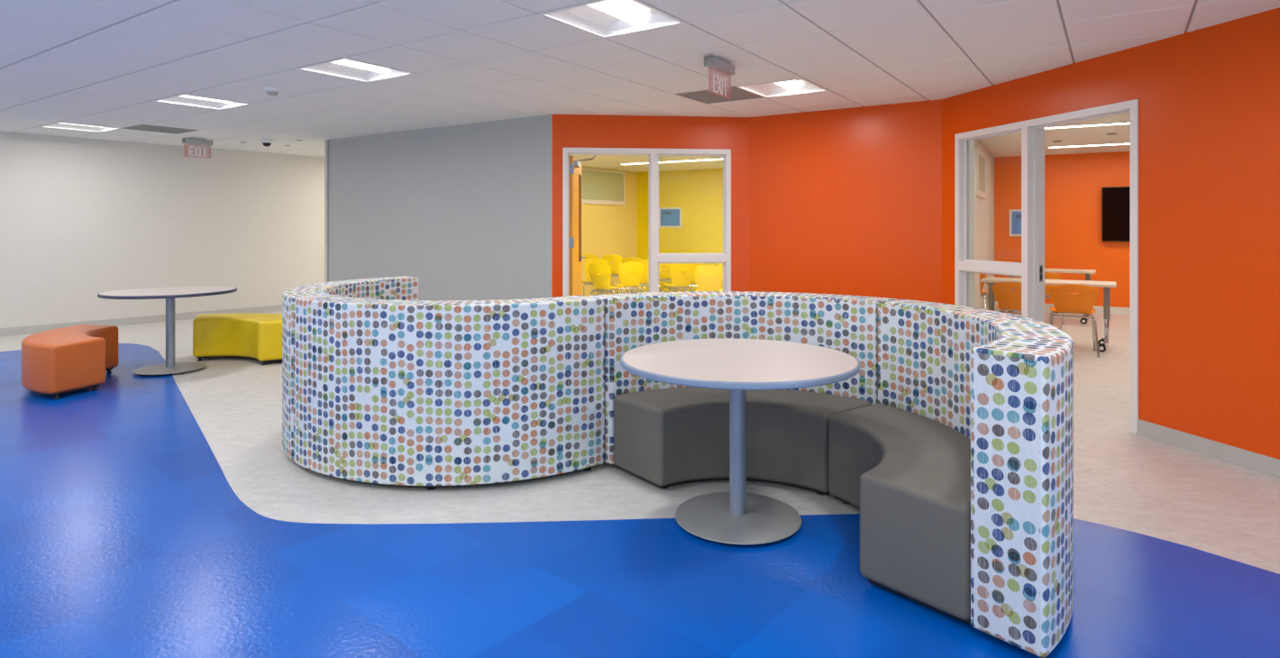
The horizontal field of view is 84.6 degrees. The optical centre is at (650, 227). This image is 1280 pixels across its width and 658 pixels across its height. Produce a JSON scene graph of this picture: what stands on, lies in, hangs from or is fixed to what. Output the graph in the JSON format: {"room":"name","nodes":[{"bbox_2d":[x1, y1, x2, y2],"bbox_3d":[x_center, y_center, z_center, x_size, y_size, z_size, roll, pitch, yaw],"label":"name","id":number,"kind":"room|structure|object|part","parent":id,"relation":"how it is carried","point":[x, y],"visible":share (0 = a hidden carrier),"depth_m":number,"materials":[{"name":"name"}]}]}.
{"room":"school common area","nodes":[
{"label":"school common area","id":0,"kind":"room"},
{"bbox_2d":[0,131,324,328],"bbox_3d":[-7.684,0.050,9.401,0.140,2.620,19.834,0,0,39],"label":"wall","id":1,"kind":"structure","parent":0,"point":[81,219],"depth_m":9.95,"materials":[{"name":"white paint"}]},
{"bbox_2d":[0,304,282,336],"bbox_3d":[-7.621,1.310,9.351,0.020,0.100,19.834,0,0,39],"label":"baseboard","id":2,"kind":"structure","parent":1,"relation":"attached to","point":[32,329],"depth_m":9.82,"materials":[{"name":"grey plastic"}]},
{"bbox_2d":[324,139,329,282],"bbox_3d":[-2.408,0.050,12.347,0.060,2.620,6.822,0,0,37],"label":"wall","id":3,"kind":"structure","parent":0,"point":[326,141],"depth_m":9.61,"materials":[{"name":"white paint"}]},
{"bbox_2d":[329,114,551,300],"bbox_3d":[-2.669,0.050,8.544,3.960,2.620,0.140,0,0,33],"label":"wall","id":4,"kind":"structure","parent":0,"point":[464,211],"depth_m":8.28,"materials":[{"name":"grey paint"}]},
{"bbox_2d":[581,166,636,296],"bbox_3d":[-2.330,0.050,12.351,0.060,2.620,6.722,0,0,37],"label":"wall","id":5,"kind":"structure","parent":0,"point":[606,229],"depth_m":14.33,"materials":[{"name":"yellow paint"}]},
{"bbox_2d":[581,167,626,205],"bbox_3d":[-1.288,-0.809,13.668,0.040,0.698,2.570,0,0,37],"label":"window","id":6,"kind":"structure","parent":5,"relation":"in","point":[601,187],"depth_m":14.12,"materials":[{"name":"paint"}]},
{"bbox_2d":[0,0,1279,172],"bbox_3d":[-1.174,-1.190,6.208,26.964,0.023,21.123,0,0,0],"label":"ceiling","id":7,"kind":"structure","parent":0,"point":[525,63],"depth_m":4.98,"materials":[{"name":"tile"}]},
{"bbox_2d":[182,137,212,157],"bbox_3d":[-6.070,-1.062,9.420,0.090,0.258,0.352,0,0,34],"label":"exit sign","id":8,"kind":"object","parent":7,"relation":"hanging from","point":[194,141],"visible":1,"depth_m":9.40,"materials":[{"name":"grey metal"}]},
{"bbox_2d":[260,137,273,146],"bbox_3d":[-5.168,-1.138,9.463,0.156,0.108,0.156,0,0,0],"label":"dome camera","id":9,"kind":"object","parent":7,"relation":"attached to","point":[266,141],"visible":1,"depth_m":9.42,"materials":[{"name":"white plastic"}]},
{"bbox_2d":[262,87,282,95],"bbox_3d":[-3.259,-1.163,6.053,0.150,0.058,0.150,0,0,0],"label":"smoke detector","id":10,"kind":"object","parent":7,"relation":"attached to","point":[270,91],"visible":1,"depth_m":6.01,"materials":[{"name":"white plastic"}]},
{"bbox_2d":[0,0,1197,109],"bbox_3d":[-3.094,-1.204,6.133,23.148,0.010,20.664,0,0,0],"label":"grid","id":11,"kind":"object","parent":7,"relation":"attached to","point":[919,1],"visible":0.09,"depth_m":4.30,"materials":[{"name":"metal"}]},
{"bbox_2d":[39,121,120,132],"bbox_3d":[-6.814,-1.237,8.399,0.602,0.096,0.602,0,0,34],"label":"ceiling light","id":12,"kind":"object","parent":11,"relation":"attached to","point":[61,125],"visible":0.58,"depth_m":8.53,"materials":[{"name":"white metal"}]},
{"bbox_2d":[121,123,199,134],"bbox_3d":[-5.969,-1.203,8.569,0.600,0.024,0.600,0,0,34],"label":"ceiling vent","id":13,"kind":"object","parent":11,"relation":"attached to","point":[141,127],"visible":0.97,"depth_m":8.59,"materials":[{"name":"metal"}]},
{"bbox_2d":[128,125,193,133],"bbox_3d":[-5.969,-1.197,8.569,0.540,0.004,0.540,0,0,34],"label":"grille","id":14,"kind":"object","parent":13,"relation":"attached to","point":[150,128],"depth_m":8.59,"materials":[{"name":"metal"}]},
{"bbox_2d":[153,93,251,109],"bbox_3d":[-4.275,-1.237,6.712,0.602,0.096,0.602,0,0,34],"label":"ceiling light","id":15,"kind":"object","parent":11,"relation":"attached to","point":[184,99],"visible":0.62,"depth_m":6.83,"materials":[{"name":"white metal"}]},
{"bbox_2d":[296,56,414,82],"bbox_3d":[-2.244,-1.237,5.363,0.602,0.096,0.602,0,0,34],"label":"ceiling light","id":16,"kind":"object","parent":11,"relation":"attached to","point":[342,67],"visible":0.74,"depth_m":5.47,"materials":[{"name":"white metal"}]},
{"bbox_2d":[538,0,685,38],"bbox_3d":[-0.213,-1.237,4.013,0.602,0.096,0.602,0,0,34],"label":"ceiling light","id":17,"kind":"object","parent":11,"relation":"attached to","point":[603,19],"visible":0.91,"depth_m":4.11,"materials":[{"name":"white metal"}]},
{"bbox_2d":[674,85,762,103],"bbox_3d":[0.628,-1.203,6.381,0.600,0.024,0.600,0,0,34],"label":"ceiling vent","id":18,"kind":"object","parent":11,"relation":"attached to","point":[706,96],"visible":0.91,"depth_m":6.41,"materials":[{"name":"metal"}]},
{"bbox_2d":[735,77,829,97],"bbox_3d":[1.136,-1.237,6.044,0.602,0.096,0.602,0,0,34],"label":"ceiling light","id":19,"kind":"object","parent":11,"relation":"attached to","point":[798,86],"visible":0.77,"depth_m":6.18,"materials":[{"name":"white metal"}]},
{"bbox_2d":[620,162,649,164],"bbox_3d":[-0.301,-1.171,12.877,0.619,0.012,0.231,0,0,30],"label":"recessed light","id":20,"kind":"object","parent":7,"relation":"in","point":[637,162],"depth_m":12.91,"materials":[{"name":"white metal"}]},
{"bbox_2d":[658,157,722,163],"bbox_3d":[0.689,-1.171,12.305,1.330,0.012,0.233,0,0,30],"label":"recessed light","id":21,"kind":"object","parent":7,"relation":"in","point":[672,161],"depth_m":12.36,"materials":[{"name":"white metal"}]},
{"bbox_2d":[704,55,734,98],"bbox_3d":[0.490,-1.062,4.990,0.090,0.258,0.352,0,0,34],"label":"exit sign","id":22,"kind":"object","parent":7,"relation":"hanging from","point":[718,63],"visible":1,"depth_m":4.96,"materials":[{"name":"grey metal"}]},
{"bbox_2d":[1044,121,1129,128],"bbox_3d":[6.014,-1.171,7.529,3.724,0.012,0.124,0,0,30],"label":"recessed light","id":23,"kind":"object","parent":7,"relation":"in","point":[1121,123],"visible":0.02,"depth_m":8.08,"materials":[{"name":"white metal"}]},
{"bbox_2d":[1047,142,1129,147],"bbox_3d":[7.739,-1.171,9.239,4.394,0.012,0.124,0,0,30],"label":"recessed light","id":24,"kind":"object","parent":7,"relation":"in","point":[1123,142],"visible":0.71,"depth_m":10.06,"materials":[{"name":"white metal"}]},
{"bbox_2d":[0,291,1279,574],"bbox_3d":[-2.000,1.390,7.500,30.000,0.060,23.000,0,0,0],"label":"floor","id":25,"kind":"structure","parent":0,"point":[1125,480],"depth_m":3.70,"materials":[{"name":"plastic"}]},
{"bbox_2d":[97,285,237,375],"bbox_3d":[-4.550,0.980,6.660,1.090,0.760,1.090,0,0,0],"label":"round table","id":26,"kind":"object","parent":25,"relation":"on","point":[169,293],"visible":1,"depth_m":6.62,"materials":[{"name":"grey laminate"}]},
{"bbox_2d":[192,313,282,365],"bbox_3d":[-4.146,1.143,7.269,1.377,0.435,0.588,0,0,15],"label":"ottoman","id":27,"kind":"object","parent":25,"relation":"on","point":[258,336],"visible":0.87,"depth_m":7.11,"materials":[{"name":"yellow leather"}]},
{"bbox_2d":[282,275,418,460],"bbox_3d":[-2.014,0.879,4.858,1.249,0.962,1.249,0,0,-44],"label":"curved sofa","id":28,"kind":"object","parent":25,"relation":"on","point":[403,288],"visible":0.28,"depth_m":4.20,"materials":[{"name":"fabric"}]},
{"bbox_2d":[293,295,604,490],"bbox_3d":[-1.136,0.879,3.959,1.249,0.962,1.249,0,0,-44],"label":"curved sofa","id":29,"kind":"object","parent":25,"relation":"on","point":[431,395],"visible":1,"depth_m":3.66,"materials":[{"name":"fabric"}]},
{"bbox_2d":[585,254,598,294],"bbox_3d":[-1.278,0.945,13.954,0.477,0.831,0.506,0,0,-9],"label":"chair","id":30,"kind":"object","parent":25,"relation":"on","point":[588,256],"visible":0.19,"depth_m":13.72,"materials":[{"name":"plastic"}]},
{"bbox_2d":[581,258,607,295],"bbox_3d":[-0.994,0.945,11.971,0.477,0.831,0.506,0,0,-23],"label":"chair","id":31,"kind":"object","parent":25,"relation":"on","point":[593,260],"visible":0.34,"depth_m":11.76,"materials":[{"name":"plastic"}]},
{"bbox_3d":[-1.006,0.949,12.001,0.370,0.035,0.301,0,0,-23],"label":"seat frame","id":32,"kind":"part","parent":31,"relation":"part of","materials":[{"name":"metal"}]},
{"bbox_2d":[588,263,624,295],"bbox_3d":[-0.652,0.945,10.589,0.477,0.831,0.506,0,0,32],"label":"chair","id":33,"kind":"object","parent":25,"relation":"on","point":[602,281],"visible":0.88,"depth_m":10.41,"materials":[{"name":"yellow plastic"}]},
{"bbox_3d":[-0.635,0.949,10.617,0.370,0.035,0.301,0,0,32],"label":"seat frame","id":34,"kind":"part","parent":33,"relation":"part of","materials":[{"name":"metal"}]},
{"bbox_2d":[601,254,623,294],"bbox_3d":[-0.764,0.945,13.860,0.477,0.831,0.506,0,0,-3],"label":"chair","id":35,"kind":"object","parent":25,"relation":"on","point":[617,260],"visible":0.45,"depth_m":13.64,"materials":[{"name":"plastic"}]},
{"bbox_2d":[612,261,643,293],"bbox_3d":[-0.364,0.945,11.012,0.477,0.831,0.506,0,0,-17],"label":"chair","id":36,"kind":"object","parent":25,"relation":"on","point":[631,280],"visible":0.76,"depth_m":10.81,"materials":[{"name":"plastic"}]},
{"bbox_3d":[-0.373,0.949,11.043,0.370,0.035,0.301,0,0,-17],"label":"seat frame","id":37,"kind":"part","parent":36,"relation":"part of","materials":[{"name":"metal"}]},
{"bbox_2d":[621,256,649,293],"bbox_3d":[-0.270,0.945,12.591,0.477,0.831,0.506,0,0,14],"label":"chair","id":38,"kind":"object","parent":25,"relation":"on","point":[630,259],"visible":0.23,"depth_m":12.37,"materials":[{"name":"plastic"}]},
{"bbox_2d":[0,343,1279,657],"bbox_3d":[-2.575,1.359,4.693,11.050,0.001,7.086,0,0,0],"label":"floor","id":39,"kind":"structure","parent":25,"relation":"on","point":[123,534],"depth_m":2.69,"materials":[{"name":"blue plastic"}]},
{"bbox_2d":[21,324,118,399],"bbox_3d":[-5.048,1.143,6.105,0.595,0.435,1.404,0,0,-31],"label":"ottoman","id":40,"kind":"object","parent":39,"relation":"on","point":[55,362],"visible":1,"depth_m":5.70,"materials":[{"name":"orange leather"}]},
{"bbox_2d":[620,338,860,545],"bbox_3d":[0.402,0.980,3.255,1.090,0.760,1.090,0,0,0],"label":"round table","id":41,"kind":"object","parent":39,"relation":"on","point":[735,516],"visible":1,"depth_m":3.18,"materials":[{"name":"grey laminate"}]},
{"bbox_2d":[828,299,1073,657],"bbox_3d":[1.298,0.879,3.029,1.249,0.962,1.249,0,0,-39],"label":"curved sofa","id":42,"kind":"object","parent":39,"relation":"on","point":[959,478],"visible":1,"depth_m":2.40,"materials":[{"name":"fabric"}]},
{"bbox_3d":[1.130,1.130,3.047,0.589,0.396,1.397,0,0,6],"label":"seat","id":43,"kind":"part","parent":42,"relation":"part of","materials":[{"name":"grey fabric"}]},
{"bbox_2d":[630,259,660,292],"bbox_3d":[-0.079,0.945,11.633,0.477,0.831,0.506,0,0,-14],"label":"chair","id":44,"kind":"object","parent":25,"relation":"on","point":[644,279],"visible":0.24,"depth_m":11.43,"materials":[{"name":"plastic"}]},
{"bbox_2d":[658,263,676,292],"bbox_3d":[0.213,0.945,12.707,0.477,0.831,0.506,0,0,-6],"label":"chair","id":45,"kind":"object","parent":25,"relation":"on","point":[664,275],"visible":0.35,"depth_m":12.52,"materials":[{"name":"plastic"}]},
{"bbox_3d":[0.210,0.949,12.739,0.370,0.035,0.301,0,0,-6],"label":"seat frame","id":46,"kind":"part","parent":45,"relation":"part of","materials":[{"name":"metal"}]},
{"bbox_2d":[660,263,694,292],"bbox_3d":[0.414,0.945,11.012,0.477,0.831,0.506,0,0,-20],"label":"chair","id":47,"kind":"object","parent":25,"relation":"on","point":[679,279],"visible":0.79,"depth_m":10.82,"materials":[{"name":"plastic"}]},
{"bbox_3d":[0.403,0.949,11.043,0.370,0.035,0.301,0,0,-20],"label":"seat frame","id":48,"kind":"part","parent":47,"relation":"part of","materials":[{"name":"metal"}]},
{"bbox_2d":[679,263,703,292],"bbox_3d":[0.721,0.945,11.535,0.477,0.831,0.506,0,0,20],"label":"chair","id":49,"kind":"object","parent":25,"relation":"on","point":[692,283],"visible":0.12,"depth_m":11.36,"materials":[{"name":"plastic"}]},
{"bbox_2d":[694,265,722,291],"bbox_3d":[0.828,0.945,9.949,0.477,0.831,0.506,0,0,9],"label":"chair","id":50,"kind":"object","parent":25,"relation":"on","point":[713,283],"visible":0.67,"depth_m":9.74,"materials":[{"name":"plastic"}]},
{"bbox_2d":[718,263,722,283],"bbox_3d":[1.256,0.945,12.329,0.477,0.831,0.506,0,0,-26],"label":"chair","id":51,"kind":"object","parent":25,"relation":"on","point":[720,265],"visible":0.05,"depth_m":12.07,"materials":[{"name":"plastic"}]},
{"bbox_2d":[589,291,897,494],"bbox_3d":[0.508,0.879,4.004,1.249,0.962,1.249,0,0,-39],"label":"curved sofa","id":52,"kind":"object","parent":25,"relation":"on","point":[663,434],"visible":0.73,"depth_m":3.83,"materials":[{"name":"fabric"}]},
{"bbox_3d":[0.491,1.130,3.836,1.397,0.396,0.589,0,0,6],"label":"seat","id":53,"kind":"part","parent":52,"relation":"part of","materials":[{"name":"grey fabric"}]},
{"bbox_2d":[979,273,988,309],"bbox_3d":[4.543,0.982,9.969,0.477,0.756,0.506,0,0,34],"label":"chair","id":54,"kind":"object","parent":25,"relation":"on","point":[982,275],"visible":0.18,"depth_m":9.74,"materials":[{"name":"metal"}]},
{"bbox_3d":[4.623,1.143,9.720,0.032,0.404,0.141,0,0,12],"label":"leg","id":55,"kind":"part","parent":54,"relation":"part of","materials":[{"name":"metal"}]},
{"bbox_2d":[992,282,1021,314],"bbox_3d":[4.113,0.982,7.899,0.477,0.756,0.506,0,0,32],"label":"chair","id":56,"kind":"object","parent":25,"relation":"on","point":[1007,299],"visible":0.52,"depth_m":7.77,"materials":[{"name":"plastic"}]},
{"bbox_3d":[4.130,0.949,7.927,0.370,0.035,0.301,0,0,32],"label":"seat frame","id":57,"kind":"part","parent":56,"relation":"part of","materials":[{"name":"metal"}]},
{"bbox_2d":[979,276,1116,352],"bbox_3d":[4.577,0.988,8.124,1.340,0.741,0.560,0,0,34],"label":"desk","id":58,"kind":"object","parent":25,"relation":"on","point":[991,280],"visible":0.68,"depth_m":7.84,"materials":[{"name":"laminate"}]},
{"bbox_2d":[1007,268,1096,324],"bbox_3d":[5.816,0.988,10.271,1.150,0.741,0.560,0,0,34],"label":"desk","id":59,"kind":"object","parent":25,"relation":"on","point":[1087,272],"visible":0.32,"depth_m":9.96,"materials":[{"name":"laminate"}]},
{"bbox_2d":[1044,272,1064,329],"bbox_3d":[5.443,0.982,9.739,0.477,0.756,0.506,0,0,34],"label":"chair","id":60,"kind":"object","parent":25,"relation":"on","point":[1047,275],"visible":0.32,"depth_m":9.50,"materials":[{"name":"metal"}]},
{"bbox_2d":[1049,283,1100,357],"bbox_3d":[4.574,0.982,7.629,0.477,0.756,0.506,0,0,28],"label":"chair","id":61,"kind":"object","parent":25,"relation":"on","point":[1082,303],"visible":0.92,"depth_m":7.46,"materials":[{"name":"orange plastic"}]},
{"bbox_3d":[4.317,1.143,7.580,0.141,0.404,0.032,0,0,-40],"label":"leg","id":62,"kind":"part","parent":61,"relation":"part of","materials":[{"name":"metal"}]},
{"bbox_3d":[4.589,0.949,7.657,0.370,0.035,0.301,0,0,28],"label":"seat frame","id":63,"kind":"part","parent":61,"relation":"part of","materials":[{"name":"metal"}]},
{"bbox_3d":[4.841,1.143,7.696,0.132,0.404,0.031,0,0,-38],"label":"leg","id":64,"kind":"part","parent":61,"relation":"part of","materials":[{"name":"metal"}]},
{"bbox_3d":[4.678,1.143,7.388,0.032,0.404,0.141,0,0,6],"label":"leg","id":65,"kind":"part","parent":61,"relation":"part of","materials":[{"name":"metal"}]},
{"bbox_2d":[551,114,749,297],"bbox_3d":[0.008,0.050,7.588,2.121,2.620,0.140,0,0,-6],"label":"wall","id":66,"kind":"structure","parent":0,"point":[568,131],"depth_m":7.53,"materials":[{"name":"orange paint"}]},
{"bbox_2d":[562,147,731,296],"bbox_3d":[-0.040,0.260,7.583,1.802,2.200,0.164,0,0,-6],"label":"window","id":67,"kind":"structure","parent":66,"relation":"in","point":[655,258],"depth_m":7.53,"materials":[{"name":"paint"}]},
{"bbox_2d":[568,155,596,296],"bbox_3d":[-0.739,0.283,7.984,0.312,2.133,0.914,0,0,0],"label":"door","id":68,"kind":"structure","parent":67,"relation":"attached to","point":[575,257],"depth_m":7.73,"materials":[{"name":"brown wood"}]},
{"bbox_3d":[-0.828,-0.105,8.230,0.007,1.010,0.180,0,0,1],"label":"vision trim","id":69,"kind":"part","parent":68,"relation":"part of","materials":[{"name":"wood"}]},
{"bbox_2d":[636,168,722,292],"bbox_3d":[2.713,0.050,13.472,6.784,2.620,0.140,0,0,29],"label":"wall","id":70,"kind":"structure","parent":0,"point":[699,193],"depth_m":14.46,"materials":[{"name":"yellow paint"}]},
{"bbox_2d":[658,207,681,228],"bbox_3d":[0.402,-0.199,14.631,0.530,0.417,0.030,0,0,28],"label":"frame","id":71,"kind":"object","parent":70,"relation":"attached to","point":[669,217],"visible":0.93,"depth_m":14.63,"materials":[{"name":"white plastic"}]},
{"bbox_2d":[749,99,941,302],"bbox_3d":[1.928,0.050,7.144,1.959,2.620,0.140,0,0,33],"label":"wall","id":72,"kind":"structure","parent":0,"point":[844,201],"depth_m":7.01,"materials":[{"name":"orange paint"}]},
{"bbox_2d":[974,139,994,309],"bbox_3d":[4.273,0.050,9.293,0.050,2.620,5.964,0,0,30],"label":"wall","id":73,"kind":"structure","parent":0,"point":[983,207],"depth_m":10.36,"materials":[{"name":"paint"}]},
{"bbox_2d":[976,148,987,198],"bbox_3d":[4.571,-0.725,9.717,0.040,0.624,1.094,0,0,30],"label":"window","id":74,"kind":"structure","parent":73,"relation":"in","point":[980,156],"depth_m":9.68,"materials":[{"name":"paint"}]},
{"bbox_3d":[4.558,-0.740,9.725,0.006,0.493,0.934,0,0,30],"label":"pane","id":75,"kind":"part","parent":74,"relation":"part of","materials":[{"name":"glass"}]},
{"bbox_2d":[994,151,1129,307],"bbox_3d":[9.083,0.050,10.065,7.501,2.620,0.140,0,0,30],"label":"wall","id":76,"kind":"structure","parent":0,"point":[1074,183],"depth_m":11.29,"materials":[{"name":"orange paint"}]},
{"bbox_2d":[1009,209,1021,236],"bbox_3d":[6.102,-0.071,11.665,0.274,0.444,0.029,0,0,30],"label":"frame","id":77,"kind":"object","parent":76,"relation":"attached to","point":[1015,214],"visible":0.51,"depth_m":11.69,"materials":[{"name":"paper"}]},
{"bbox_2d":[995,301,1129,314],"bbox_3d":[9.044,1.305,9.995,7.501,0.110,0.020,0,0,30],"label":"baseboard","id":78,"kind":"structure","parent":76,"relation":"attached to","point":[1098,309],"depth_m":11.03,"materials":[{"name":"grey rubber"}]},
{"bbox_2d":[1101,186,1129,241],"bbox_3d":[7.722,-0.203,10.700,1.450,0.847,0.101,0,0,30],"label":"television","id":79,"kind":"object","parent":76,"relation":"attached to","point":[1115,200],"visible":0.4,"depth_m":10.93,"materials":[{"name":"black plastic"}]},
{"bbox_2d":[941,7,1279,459],"bbox_3d":[4.138,0.050,1.231,0.140,2.620,11.014,0,0,-14],"label":"wall","id":80,"kind":"structure","parent":0,"point":[1209,97],"depth_m":4.23,"materials":[{"name":"orange paint"}]},
{"bbox_2d":[954,99,1138,433],"bbox_3d":[3.049,0.260,5.504,0.164,2.200,1.795,0,0,-14],"label":"door frame","id":81,"kind":"structure","parent":80,"relation":"in","point":[1031,268],"depth_m":5.54,"materials":[{"name":"paint"}]},
{"bbox_3d":[3.082,0.365,5.553,0.028,0.130,0.003,0,0,-14],"label":"strike plate","id":82,"kind":"part","parent":81,"relation":"part of","materials":[{"name":"metal"}]},
{"bbox_2d":[1135,419,1279,479],"bbox_3d":[4.307,1.310,0.245,0.020,0.100,9.020,0,0,-14],"label":"baseboard","id":83,"kind":"structure","parent":80,"relation":"attached to","point":[1266,465],"depth_m":4.15,"materials":[{"name":"grey plastic"}]}
]}

